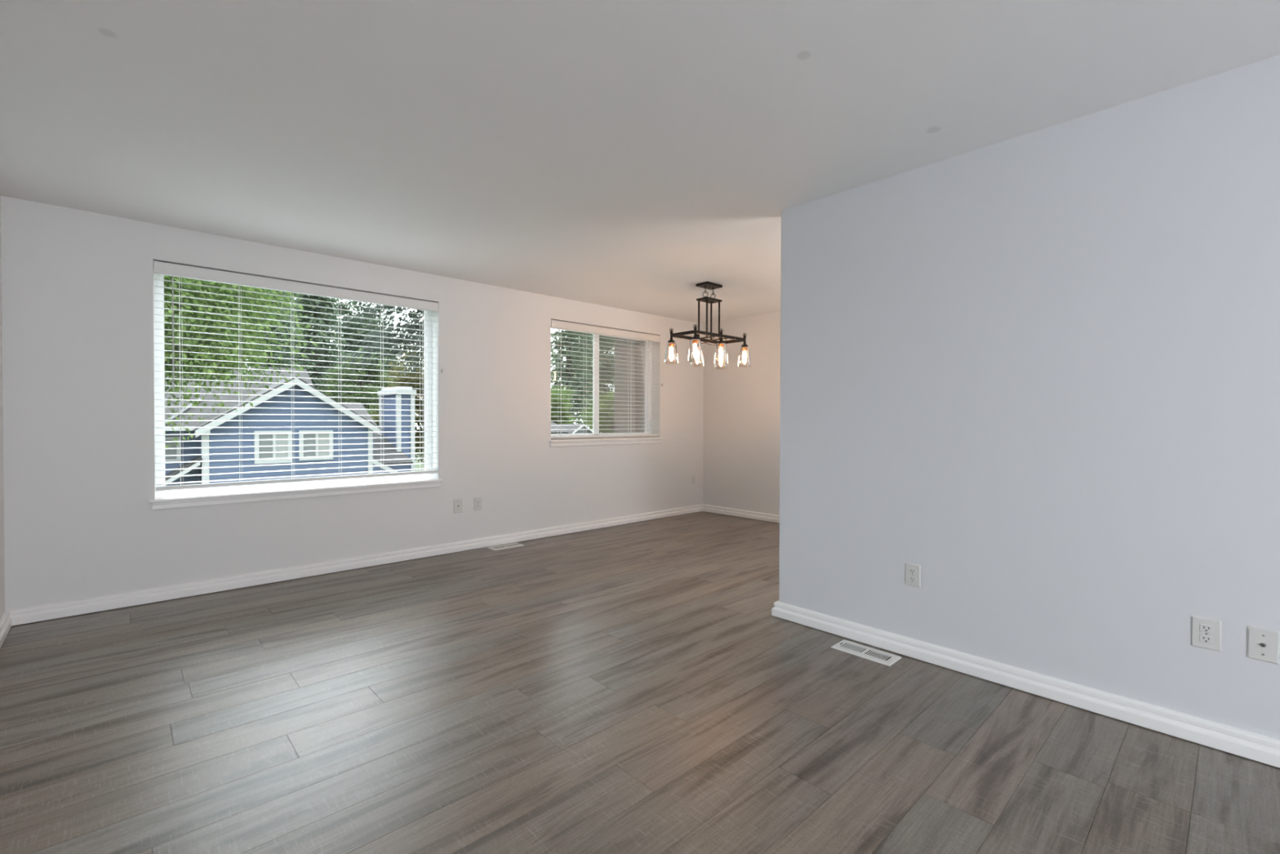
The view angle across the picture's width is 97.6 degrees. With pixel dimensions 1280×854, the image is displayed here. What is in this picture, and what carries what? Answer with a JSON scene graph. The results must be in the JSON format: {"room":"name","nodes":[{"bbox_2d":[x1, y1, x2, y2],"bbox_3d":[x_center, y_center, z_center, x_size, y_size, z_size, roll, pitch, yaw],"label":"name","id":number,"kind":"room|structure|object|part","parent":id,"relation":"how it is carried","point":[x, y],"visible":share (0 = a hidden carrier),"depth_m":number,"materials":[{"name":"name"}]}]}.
{"room":"empty living room","nodes":[
{"label":"empty living room","id":0,"kind":"room"},
{"bbox_2d":[0,195,4,618],"bbox_3d":[-0.895,-0.032,0.178,0.120,2.460,8.083,0,1,-43],"label":"wall","id":1,"kind":"structure","parent":0,"point":[2,479],"depth_m":3.13,"materials":[{"name":"white paint"}]},
{"bbox_2d":[0,610,12,648],"bbox_3d":[-0.845,1.130,0.243,0.028,0.086,8.083,0,1,-43],"label":"baseboard","id":2,"kind":"structure","parent":1,"relation":"attached to","point":[6,622],"depth_m":3.04,"materials":[{"name":"white paint"}]},
{"bbox_2d":[0,195,703,610],"bbox_3d":[-1.465,-0.095,5.321,6.303,2.460,0.215,0,1,-43],"label":"wall","id":3,"kind":"structure","parent":0,"point":[81,522],"depth_m":3.90,"materials":[{"name":"white paint"}]},
{"bbox_2d":[153,271,431,491],"bbox_3d":[-2.562,-0.313,4.380,1.880,1.548,0.060,0,1,-43],"label":"window","id":4,"kind":"structure","parent":3,"relation":"in","point":[161,374],"depth_m":3.76,"materials":[{"name":"white plastic"}]},
{"bbox_2d":[153,261,438,490],"bbox_3d":[-2.468,-0.337,4.278,1.878,1.499,0.071,0,1,-43],"label":"window blind","id":5,"kind":"object","parent":4,"relation":"attached to","point":[162,268],"visible":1,"depth_m":4.11,"materials":[{"name":"white plastic"}]},
{"bbox_3d":[-3.082,-0.304,3.753,0.002,1.424,0.002,0,1,-43],"label":"ladder cord","id":6,"kind":"part","parent":5,"relation":"part of","materials":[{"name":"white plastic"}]},
{"bbox_3d":[-3.047,-0.304,3.714,0.002,1.424,0.002,0,1,-43],"label":"ladder cord","id":7,"kind":"part","parent":5,"relation":"part of","materials":[{"name":"white fabric"}]},
{"bbox_3d":[-3.056,-0.304,3.742,0.002,1.423,0.002,0,1,-43],"label":"lift cord","id":8,"kind":"part","parent":5,"relation":"part of","materials":[{"name":"white fabric"}]},
{"bbox_3d":[-2.844,-0.306,3.975,0.002,1.424,0.002,0,1,-43],"label":"ladder cord","id":9,"kind":"part","parent":5,"relation":"part of","materials":[{"name":"white fabric"}]},
{"bbox_3d":[-2.808,-0.306,3.937,0.002,1.424,0.002,0,1,-43],"label":"ladder cord","id":10,"kind":"part","parent":5,"relation":"part of","materials":[{"name":"white fabric"}]},
{"bbox_3d":[-2.817,-0.306,3.964,0.002,1.423,0.002,0,1,-43],"label":"lift cord","id":11,"kind":"part","parent":5,"relation":"part of","materials":[{"name":"white fabric"}]},
{"bbox_3d":[-2.609,-0.308,4.194,0.002,1.424,0.002,0,1,-43],"label":"ladder cord","id":12,"kind":"part","parent":5,"relation":"part of","materials":[{"name":"white fabric"}]},
{"bbox_3d":[-2.574,-0.308,4.156,0.002,1.424,0.002,0,1,-43],"label":"ladder cord","id":13,"kind":"part","parent":5,"relation":"part of","materials":[{"name":"white fabric"}]},
{"bbox_3d":[-2.583,-0.308,4.183,0.002,1.423,0.002,0,1,-43],"label":"lift cord","id":14,"kind":"part","parent":5,"relation":"part of","materials":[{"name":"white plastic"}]},
{"bbox_3d":[-2.476,0.397,4.293,1.868,0.024,0.050,0,1,-43],"label":"rail","id":15,"kind":"part","parent":5,"relation":"part of","materials":[{"name":"white plastic"}]},
{"bbox_3d":[-2.373,-0.310,4.414,0.002,1.424,0.002,0,1,-43],"label":"ladder cord","id":16,"kind":"part","parent":5,"relation":"part of","materials":[{"name":"white fabric"}]},
{"bbox_3d":[-2.337,-0.310,4.376,0.002,1.424,0.002,0,1,-43],"label":"ladder cord","id":17,"kind":"part","parent":5,"relation":"part of","materials":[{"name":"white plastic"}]},
{"bbox_3d":[-2.347,-0.310,4.403,0.002,1.423,0.002,0,1,-43],"label":"lift cord","id":18,"kind":"part","parent":5,"relation":"part of","materials":[{"name":"white fabric"}]},
{"bbox_3d":[-2.141,-0.312,4.630,0.002,1.424,0.002,0,1,-43],"label":"ladder cord","id":19,"kind":"part","parent":5,"relation":"part of","materials":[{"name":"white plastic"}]},
{"bbox_3d":[-2.115,-0.312,4.620,0.002,1.423,0.002,0,1,-43],"label":"lift cord","id":20,"kind":"part","parent":5,"relation":"part of","materials":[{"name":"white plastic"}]},
{"bbox_3d":[-2.106,-0.311,4.592,0.002,1.424,0.002,0,1,-43],"label":"ladder cord","id":21,"kind":"part","parent":5,"relation":"part of","materials":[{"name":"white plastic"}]},
{"bbox_3d":[-1.905,-0.314,4.851,0.002,1.424,0.002,0,1,-43],"label":"ladder cord","id":22,"kind":"part","parent":5,"relation":"part of","materials":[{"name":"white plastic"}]},
{"bbox_3d":[-1.869,-0.314,4.813,0.002,1.424,0.002,0,1,-43],"label":"ladder cord","id":23,"kind":"part","parent":5,"relation":"part of","materials":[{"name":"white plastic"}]},
{"bbox_2d":[149,473,442,510],"bbox_3d":[-2.487,0.477,4.300,1.928,0.108,0.176,0,1,-43],"label":"window sill","id":24,"kind":"structure","parent":3,"relation":"attached to","point":[184,498],"depth_m":4.13,"materials":[{"name":"white paint"}]},
{"bbox_2d":[7,503,702,626],"bbox_3d":[-1.386,1.069,5.246,6.063,0.086,0.028,0,1,-43],"label":"baseboard","id":25,"kind":"structure","parent":3,"relation":"attached to","point":[78,606],"depth_m":4.13,"materials":[{"name":"white paint"}]},
{"bbox_2d":[453,498,462,513],"bbox_3d":[-1.628,0.708,5.023,0.084,0.124,0.016,0,1,-43],"label":"plate","id":26,"kind":"object","parent":3,"relation":"attached to","point":[458,503],"visible":1,"depth_m":5.02,"materials":[{"name":"white plastic"}]},
{"bbox_2d":[474,497,481,511],"bbox_3d":[-1.491,0.707,5.156,0.075,0.120,0.009,0,1,-43],"label":"wall outlet","id":27,"kind":"object","parent":3,"relation":"attached to","point":[477,500],"visible":1,"depth_m":5.15,"materials":[{"name":"white plastic"}]},
{"bbox_2d":[551,327,652,435],"bbox_3d":[-0.446,-0.488,6.352,1.566,1.235,0.060,0,1,-43],"label":"window","id":28,"kind":"structure","parent":3,"relation":"in","point":[646,386],"depth_m":6.79,"materials":[{"name":"white plastic"}]},
{"bbox_3d":[-0.724,-0.477,6.083,0.704,1.162,0.022,0,1,-43],"label":"sliding sash","id":29,"kind":"part","parent":28,"relation":"part of","materials":[{"name":"clear glass"}]},
{"bbox_2d":[551,320,660,438],"bbox_3d":[-0.352,-0.494,6.251,1.564,1.221,0.071,0,1,-43],"label":"window blind","id":30,"kind":"object","parent":28,"relation":"attached to","point":[554,323],"visible":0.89,"depth_m":6.20,"materials":[{"name":"white plastic"}]},
{"bbox_3d":[-0.815,-0.462,5.795,0.002,1.146,0.002,0,1,-43],"label":"ladder cord","id":31,"kind":"part","parent":30,"relation":"part of","materials":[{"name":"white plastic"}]},
{"bbox_3d":[-0.574,-0.464,6.020,0.002,1.146,0.002,0,1,-43],"label":"ladder cord","id":32,"kind":"part","parent":30,"relation":"part of","materials":[{"name":"white fabric"}]},
{"bbox_3d":[-0.359,0.101,6.264,1.554,0.024,0.050,0,1,-43],"label":"rail","id":33,"kind":"part","parent":30,"relation":"part of","materials":[{"name":"white plastic"}]},
{"bbox_3d":[-0.107,-0.468,6.490,0.002,1.146,0.002,0,1,-43],"label":"lift cord","id":34,"kind":"part","parent":30,"relation":"part of","materials":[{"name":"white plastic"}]},
{"bbox_3d":[-0.098,-0.468,6.463,0.002,1.146,0.002,0,1,-43],"label":"ladder cord","id":35,"kind":"part","parent":30,"relation":"part of","materials":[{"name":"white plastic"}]},
{"bbox_3d":[0.074,-0.470,6.696,0.002,1.146,0.002,0,1,-43],"label":"ladder cord","id":36,"kind":"part","parent":30,"relation":"part of","materials":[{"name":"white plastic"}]},
{"bbox_3d":[0.101,-0.470,6.685,0.002,1.146,0.002,0,1,-43],"label":"lift cord","id":37,"kind":"part","parent":30,"relation":"part of","materials":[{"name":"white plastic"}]},
{"bbox_3d":[0.110,-0.470,6.657,0.002,1.146,0.002,0,1,-43],"label":"ladder cord","id":38,"kind":"part","parent":30,"relation":"part of","materials":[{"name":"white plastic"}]},
{"bbox_3d":[-0.221,-0.482,6.588,0.825,1.162,0.022,0,1,-43],"label":"sliding sash","id":39,"kind":"part","parent":28,"relation":"part of","materials":[{"name":"clear glass"}]},
{"bbox_3d":[-0.221,-0.490,6.588,0.805,1.125,0.001,0,1,-43],"label":"pane","id":40,"kind":"part","parent":28,"relation":"part of","materials":[{"name":"clear glass"}]},
{"bbox_3d":[-0.446,-0.488,6.352,1.566,1.235,0.060,0,1,-43],"label":"frame","id":41,"kind":"part","parent":28,"relation":"part of","materials":[{"name":"white plastic"}]},
{"bbox_2d":[548,433,662,447],"bbox_3d":[-0.370,0.144,6.270,1.614,0.108,0.176,0,1,-43],"label":"trim","id":42,"kind":"structure","parent":3,"relation":"attached to","point":[572,442],"depth_m":6.15,"materials":[{"name":"white paint"}]},
{"bbox_2d":[691,475,695,484],"bbox_3d":[0.686,0.681,7.187,0.073,0.116,0.009,0,1,-43],"label":"wall outlet","id":43,"kind":"object","parent":3,"relation":"attached to","point":[693,477],"visible":1,"depth_m":7.18,"materials":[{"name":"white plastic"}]},
{"bbox_2d":[0,511,1279,853],"bbox_3d":[1.360,1.160,2.304,6.083,0.002,8.088,0,1,-43],"label":"floor","id":44,"kind":"structure","parent":0,"point":[637,687],"depth_m":2.10,"materials":[{"name":"laminate"}]},
{"bbox_2d":[487,542,524,550],"bbox_3d":[-1.253,1.113,5.234,0.310,0.008,0.150,0,1,-43],"label":"floor vent","id":45,"kind":"object","parent":44,"relation":"in","point":[511,544],"visible":1,"depth_m":5.22,"materials":[{"name":"white metal"}]},
{"bbox_2d":[831,639,902,666],"bbox_3d":[1.152,1.148,2.864,0.142,0.008,0.308,0,1,-43],"label":"floor vent","id":46,"kind":"object","parent":44,"relation":"in","point":[875,655],"visible":1,"depth_m":2.85,"materials":[{"name":"white metal"}]},
{"bbox_3d":[1.108,1.149,2.911,0.070,0.003,0.113,0,1,-43],"label":"damper blade","id":47,"kind":"part","parent":46,"relation":"part of","materials":[{"name":"silver metal"}]},
{"bbox_2d":[0,0,1279,324],"bbox_3d":[1.365,-1.331,2.276,6.363,0.100,8.393,0,1,-43],"label":"ceiling","id":48,"kind":"structure","parent":0,"point":[633,155],"depth_m":2.26,"materials":[{"name":"paint"}]},
{"bbox_2d":[664,281,751,368],"bbox_3d":[0.640,-0.945,5.189,0.837,0.744,0.417,0,1,-43],"label":"chandelier","id":49,"kind":"object","parent":48,"relation":"hanging from","point":[696,340],"visible":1,"depth_m":5.12,"materials":[{"name":"black metal"}]},
{"bbox_2d":[668,342,674,346],"bbox_3d":[0.283,-0.740,5.055,0.049,0.038,0.048,0,1,-43],"label":"socket","id":50,"kind":"object","parent":49,"relation":"attached to","point":[671,344],"depth_m":5.04,"materials":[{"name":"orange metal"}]},
{"bbox_3d":[0.283,-0.667,5.056,0.131,0.188,0.131,0,1,-43],"label":"lamp shade","id":51,"kind":"part","parent":49,"relation":"part of","materials":[{"name":"clear glass"}]},
{"bbox_3d":[0.283,-0.659,5.056,0.036,0.128,0.036,0,1,-43],"label":"bulb","id":52,"kind":"part","parent":49,"relation":"part of","materials":[{"name":"white glass"}]},
{"bbox_2d":[692,339,697,343],"bbox_3d":[0.478,-0.737,4.846,0.049,0.038,0.048,0,1,-43],"label":"socket","id":53,"kind":"object","parent":49,"relation":"attached to","point":[695,341],"depth_m":4.82,"materials":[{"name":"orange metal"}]},
{"bbox_3d":[0.478,-0.664,4.847,0.131,0.188,0.131,0,1,-43],"label":"lamp shade","id":54,"kind":"part","parent":49,"relation":"part of","materials":[{"name":"clear glass"}]},
{"bbox_3d":[0.478,-0.656,4.847,0.036,0.128,0.036,0,1,-43],"label":"bulb","id":55,"kind":"part","parent":49,"relation":"part of","materials":[{"name":"white glass"}]},
{"bbox_3d":[0.541,-0.661,5.297,0.036,0.128,0.036,0,1,-43],"label":"bulb","id":56,"kind":"part","parent":49,"relation":"part of","materials":[{"name":"white glass"}]},
{"bbox_3d":[0.541,-0.669,5.296,0.131,0.188,0.131,0,1,-43],"label":"lamp shade","id":57,"kind":"part","parent":49,"relation":"part of","materials":[{"name":"clear glass"}]},
{"bbox_3d":[0.543,-0.990,5.163,0.012,0.350,0.012,0,1,-43],"label":"rod","id":58,"kind":"part","parent":49,"relation":"part of","materials":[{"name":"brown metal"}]},
{"bbox_3d":[0.608,-0.989,5.093,0.012,0.350,0.012,0,1,-43],"label":"rod","id":59,"kind":"part","parent":49,"relation":"part of","materials":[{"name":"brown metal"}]},
{"bbox_3d":[0.639,-0.827,5.190,0.718,0.030,0.296,0,1,-43],"label":"frame","id":60,"kind":"part","parent":49,"relation":"part of","materials":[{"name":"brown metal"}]},
{"bbox_3d":[0.640,-1.172,5.186,0.216,0.016,0.132,0,1,-43],"label":"yoke plate","id":61,"kind":"part","parent":49,"relation":"part of","materials":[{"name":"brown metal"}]},
{"bbox_3d":[0.671,-0.991,5.283,0.012,0.350,0.012,0,1,-43],"label":"rod","id":62,"kind":"part","parent":49,"relation":"part of","materials":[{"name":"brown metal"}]},
{"bbox_3d":[0.737,-0.990,5.213,0.012,0.350,0.012,0,1,-43],"label":"rod","id":63,"kind":"part","parent":49,"relation":"part of","materials":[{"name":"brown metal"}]},
{"bbox_3d":[0.799,-0.671,5.537,0.131,0.188,0.131,0,1,-43],"label":"lamp shade","id":64,"kind":"part","parent":49,"relation":"part of","materials":[{"name":"clear glass"}]},
{"bbox_3d":[0.736,-0.666,5.087,0.131,0.188,0.131,0,1,-43],"label":"lamp shade","id":65,"kind":"part","parent":49,"relation":"part of","materials":[{"name":"clear glass"}]},
{"bbox_2d":[718,343,724,347],"bbox_3d":[0.737,-0.739,5.087,0.049,0.038,0.048,0,1,-43],"label":"socket","id":66,"kind":"object","parent":49,"relation":"attached to","point":[720,345],"depth_m":5.07,"materials":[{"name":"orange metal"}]},
{"bbox_3d":[0.736,-0.658,5.088,0.036,0.128,0.036,0,1,-43],"label":"bulb","id":67,"kind":"part","parent":49,"relation":"part of","materials":[{"name":"white glass"}]},
{"bbox_3d":[0.995,-0.660,5.328,0.036,0.128,0.036,0,1,-43],"label":"bulb","id":68,"kind":"part","parent":49,"relation":"part of","materials":[{"name":"white glass"}]},
{"bbox_3d":[0.995,-0.668,5.328,0.131,0.188,0.131,0,1,-43],"label":"lamp shade","id":69,"kind":"part","parent":49,"relation":"part of","materials":[{"name":"clear glass"}]},
{"bbox_2d":[702,311,780,515],"bbox_3d":[3.626,-0.070,4.397,0.120,2.460,8.083,0,1,-43],"label":"wall","id":70,"kind":"structure","parent":0,"point":[741,406],"depth_m":6.83,"materials":[{"name":"white paint"}]},
{"bbox_2d":[702,503,779,523],"bbox_3d":[3.568,1.093,4.360,0.028,0.086,8.083,0,1,-43],"label":"baseboard","id":71,"kind":"structure","parent":70,"relation":"attached to","point":[707,508],"depth_m":6.83,"materials":[{"name":"white paint"}]},
{"bbox_2d":[778,54,1279,739],"bbox_3d":[2.658,-0.038,1.520,0.125,2.460,5.197,0,1,-43],"label":"wall partition","id":72,"kind":"structure","parent":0,"point":[1037,372],"depth_m":2.36,"materials":[{"name":"white paint"}]},
{"bbox_2d":[905,562,920,586],"bbox_3d":[1.368,0.742,2.811,0.009,0.112,0.073,0,1,-43],"label":"wall outlet","id":73,"kind":"object","parent":72,"relation":"attached to","point":[913,571],"visible":1,"depth_m":2.81,"materials":[{"name":"white plastic"}]},
{"bbox_2d":[909,575,915,582],"bbox_3d":[1.367,0.761,2.809,0.003,0.027,0.033,0,1,-43],"label":"receptacle","id":74,"kind":"object","parent":73,"relation":"attached to","point":[912,578],"depth_m":2.81,"materials":[{"name":"white plastic"}]},
{"bbox_2d":[909,568,915,573],"bbox_3d":[1.367,0.722,2.809,0.003,0.027,0.033,0,1,-43],"label":"receptacle","id":75,"kind":"object","parent":73,"relation":"attached to","point":[912,571],"depth_m":2.81,"materials":[{"name":"white plastic"}]},
{"bbox_2d":[771,600,1279,767],"bbox_3d":[2.645,1.124,1.544,0.181,0.086,5.225,0,1,-43],"label":"baseboard","id":76,"kind":"structure","parent":72,"relation":"attached to","point":[1260,748],"depth_m":2.36,"materials":[{"name":"white paint"}]},
{"bbox_2d":[1191,615,1222,651],"bbox_3d":[2.075,0.757,2.053,0.009,0.112,0.077,0,1,-43],"label":"wall outlet","id":77,"kind":"object","parent":72,"relation":"attached to","point":[1206,632],"visible":1,"depth_m":2.05,"materials":[{"name":"white plastic"}]},
{"bbox_2d":[1199,634,1213,644],"bbox_3d":[2.073,0.776,2.052,0.003,0.028,0.034,0,1,-43],"label":"receptacle","id":78,"kind":"object","parent":77,"relation":"attached to","point":[1203,638],"depth_m":2.05,"materials":[{"name":"white plastic"}]},
{"bbox_2d":[1200,623,1213,633],"bbox_3d":[2.073,0.737,2.051,0.003,0.028,0.034,0,1,-43],"label":"receptacle","id":79,"kind":"object","parent":77,"relation":"attached to","point":[1204,628],"depth_m":2.05,"materials":[{"name":"white plastic"}]},
{"bbox_2d":[1247,625,1279,663],"bbox_3d":[2.167,0.758,1.949,0.016,0.114,0.074,0,1,-43],"label":"plate","id":80,"kind":"object","parent":72,"relation":"attached to","point":[1263,644],"visible":1,"depth_m":1.95,"materials":[{"name":"white plastic"}]},
{"label":"outside","id":81,"kind":"structure","parent":0,"visible":0},
{"bbox_2d":[414,448,424,471],"bbox_3d":[-21.887,3.883,45.482,150.000,0.200,83.717,0,1,-43],"label":"ground","id":82,"kind":"structure","parent":81,"point":[416,466],"depth_m":53.34,"materials":[{"name":"green plant"}]},
{"bbox_2d":[164,275,319,449],"bbox_3d":[-11.354,-1.024,12.513,7.431,10.476,6.672,1,1,31],"label":"broadleaf tree","id":83,"kind":"object","parent":82,"relation":"on","point":[214,371],"visible":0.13,"depth_m":12.54,"materials":[{"name":"green plant"}]},
{"bbox_2d":[207,281,293,359],"bbox_3d":[-31.248,-4.696,41.126,9.794,17.231,9.386,0,1,-43],"label":"broadleaf tree","id":84,"kind":"object","parent":82,"relation":"on","point":[208,282],"visible":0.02,"depth_m":41.77,"materials":[{"name":"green plant"}]},
{"bbox_2d":[217,284,304,368],"bbox_3d":[-21.076,-4.048,31.132,5.693,16.008,5.551,0,1,-43],"label":"conifer tree","id":85,"kind":"object","parent":82,"relation":"on","point":[287,331],"visible":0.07,"depth_m":31.29,"materials":[{"name":"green plant"}]},
{"bbox_2d":[164,359,416,485],"bbox_3d":[-19.056,0.679,21.604,19.600,7.030,8.225,0,1,-43],"label":"house","id":86,"kind":"structure","parent":82,"relation":"on","point":[403,415],"depth_m":21.61,"materials":[{"name":"blue wood"}]},
{"bbox_3d":[-13.695,0.756,21.414,0.400,0.950,0.011,0,1,-43],"label":"curtained pane","id":87,"kind":"part","parent":86,"relation":"part of","materials":[{"name":"grey"}]},
{"bbox_2d":[287,387,303,399],"bbox_3d":[-13.331,-1.281,21.680,0.540,0.460,0.065,0,1,-43],"label":"gable vent","id":88,"kind":"object","parent":86,"relation":"attached to","point":[290,393],"depth_m":21.67,"materials":[{"name":"blue"}]},
{"bbox_3d":[-12.646,0.717,22.393,0.390,0.890,0.011,0,1,-43],"label":"curtained pane","id":89,"kind":"part","parent":86,"relation":"part of","materials":[{"name":"grey fabric"}]},
{"bbox_2d":[257,290,330,390],"bbox_3d":[-35.978,-6.597,56.888,11.263,20.678,11.752,0,1,-37],"label":"broadleaf tree","id":90,"kind":"object","parent":82,"relation":"on","point":[294,294],"visible":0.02,"depth_m":55.39,"materials":[{"name":"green plant"}]},
{"bbox_2d":[282,293,349,395],"bbox_3d":[-22.462,-4.144,38.914,5.693,16.008,5.551,0,1,-41],"label":"conifer tree","id":91,"kind":"object","parent":82,"relation":"on","point":[318,380],"visible":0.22,"depth_m":38.23,"materials":[{"name":"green plant"}]},
{"bbox_2d":[320,346,396,426],"bbox_3d":[-17.501,-0.616,34.962,4.657,9.114,4.628,0,1,6],"label":"broadleaf tree","id":92,"kind":"object","parent":82,"relation":"on","point":[354,377],"visible":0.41,"depth_m":34.41,"materials":[{"name":"green plant"}]},
{"bbox_2d":[311,297,405,395],"bbox_3d":[-24.194,-3.912,48.331,8.814,15.508,8.447,1,1,28],"label":"broadleaf tree","id":93,"kind":"object","parent":82,"relation":"on","point":[347,348],"visible":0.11,"depth_m":46.95,"materials":[{"name":"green plant"}]},
{"bbox_2d":[328,302,423,377],"bbox_3d":[-7.145,-3.403,20.936,7.353,15.035,7.131,0,1,3],"label":"conifer tree","id":94,"kind":"object","parent":82,"relation":"on","point":[386,307],"visible":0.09,"depth_m":19.88,"materials":[{"name":"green plant"}]},
{"bbox_2d":[368,328,399,403],"bbox_3d":[-19.155,-1.772,42.059,3.886,11.206,3.985,0,1,-25],"label":"conifer tree","id":95,"kind":"object","parent":82,"relation":"on","point":[393,357],"visible":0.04,"depth_m":41.62,"materials":[{"name":"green plant"}]},
{"bbox_2d":[371,342,424,465],"bbox_3d":[-11.986,-0.533,31.715,5.947,9.076,4.249,0,1,-20],"label":"broadleaf tree","id":96,"kind":"object","parent":82,"relation":"on","point":[406,381],"visible":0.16,"depth_m":30.54,"materials":[{"name":"green plant"}]},
{"bbox_2d":[551,384,576,424],"bbox_3d":[-11.188,-0.680,65.870,7.187,8.669,7.203,0,1,-3],"label":"broadleaf tree","id":97,"kind":"object","parent":82,"relation":"on","point":[565,402],"visible":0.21,"depth_m":64.08,"materials":[{"name":"green plant"}]},
{"bbox_2d":[551,422,592,435],"bbox_3d":[-8.305,1.581,57.070,5.300,4.200,5.255,0,1,-43],"label":"house","id":98,"kind":"structure","parent":82,"relation":"on","point":[553,426],"depth_m":56.25,"materials":[{"name":"grey"}]},
{"bbox_2d":[551,328,604,433],"bbox_3d":[-10.306,-12.610,80.425,11.386,32.016,11.103,0,1,-43],"label":"conifer tree","id":99,"kind":"object","parent":82,"relation":"on","point":[581,394],"visible":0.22,"depth_m":79.05,"materials":[{"name":"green plant"}]},
{"bbox_2d":[560,333,614,420],"bbox_3d":[-9.185,-10.641,109.989,15.017,27.734,15.761,0,1,13],"label":"broadleaf tree","id":100,"kind":"object","parent":82,"relation":"on","point":[604,386],"visible":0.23,"depth_m":105.91,"materials":[{"name":"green plant"}]},
{"bbox_2d":[577,388,613,434],"bbox_3d":[-4.607,-0.735,72.009,7.187,8.669,7.203,0,1,-3],"label":"broadleaf tree","id":101,"kind":"object","parent":82,"relation":"on","point":[601,431],"visible":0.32,"depth_m":70.52,"materials":[{"name":"green plant"}]},
{"bbox_2d":[613,337,635,432],"bbox_3d":[-0.584,-4.367,18.649,4.436,17.055,4.167,0,1,-43],"label":"conifer tree","id":102,"kind":"object","parent":82,"relation":"on","point":[624,406],"visible":0.02,"depth_m":18.35,"materials":[{"name":"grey plant"}]},
{"bbox_2d":[634,340,644,433],"bbox_3d":[0.116,-5.697,23.042,5.102,19.613,4.792,0,1,17],"label":"conifer tree","id":103,"kind":"object","parent":82,"relation":"on","point":[637,393],"visible":0.02,"depth_m":22.83,"materials":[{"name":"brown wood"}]}
]}

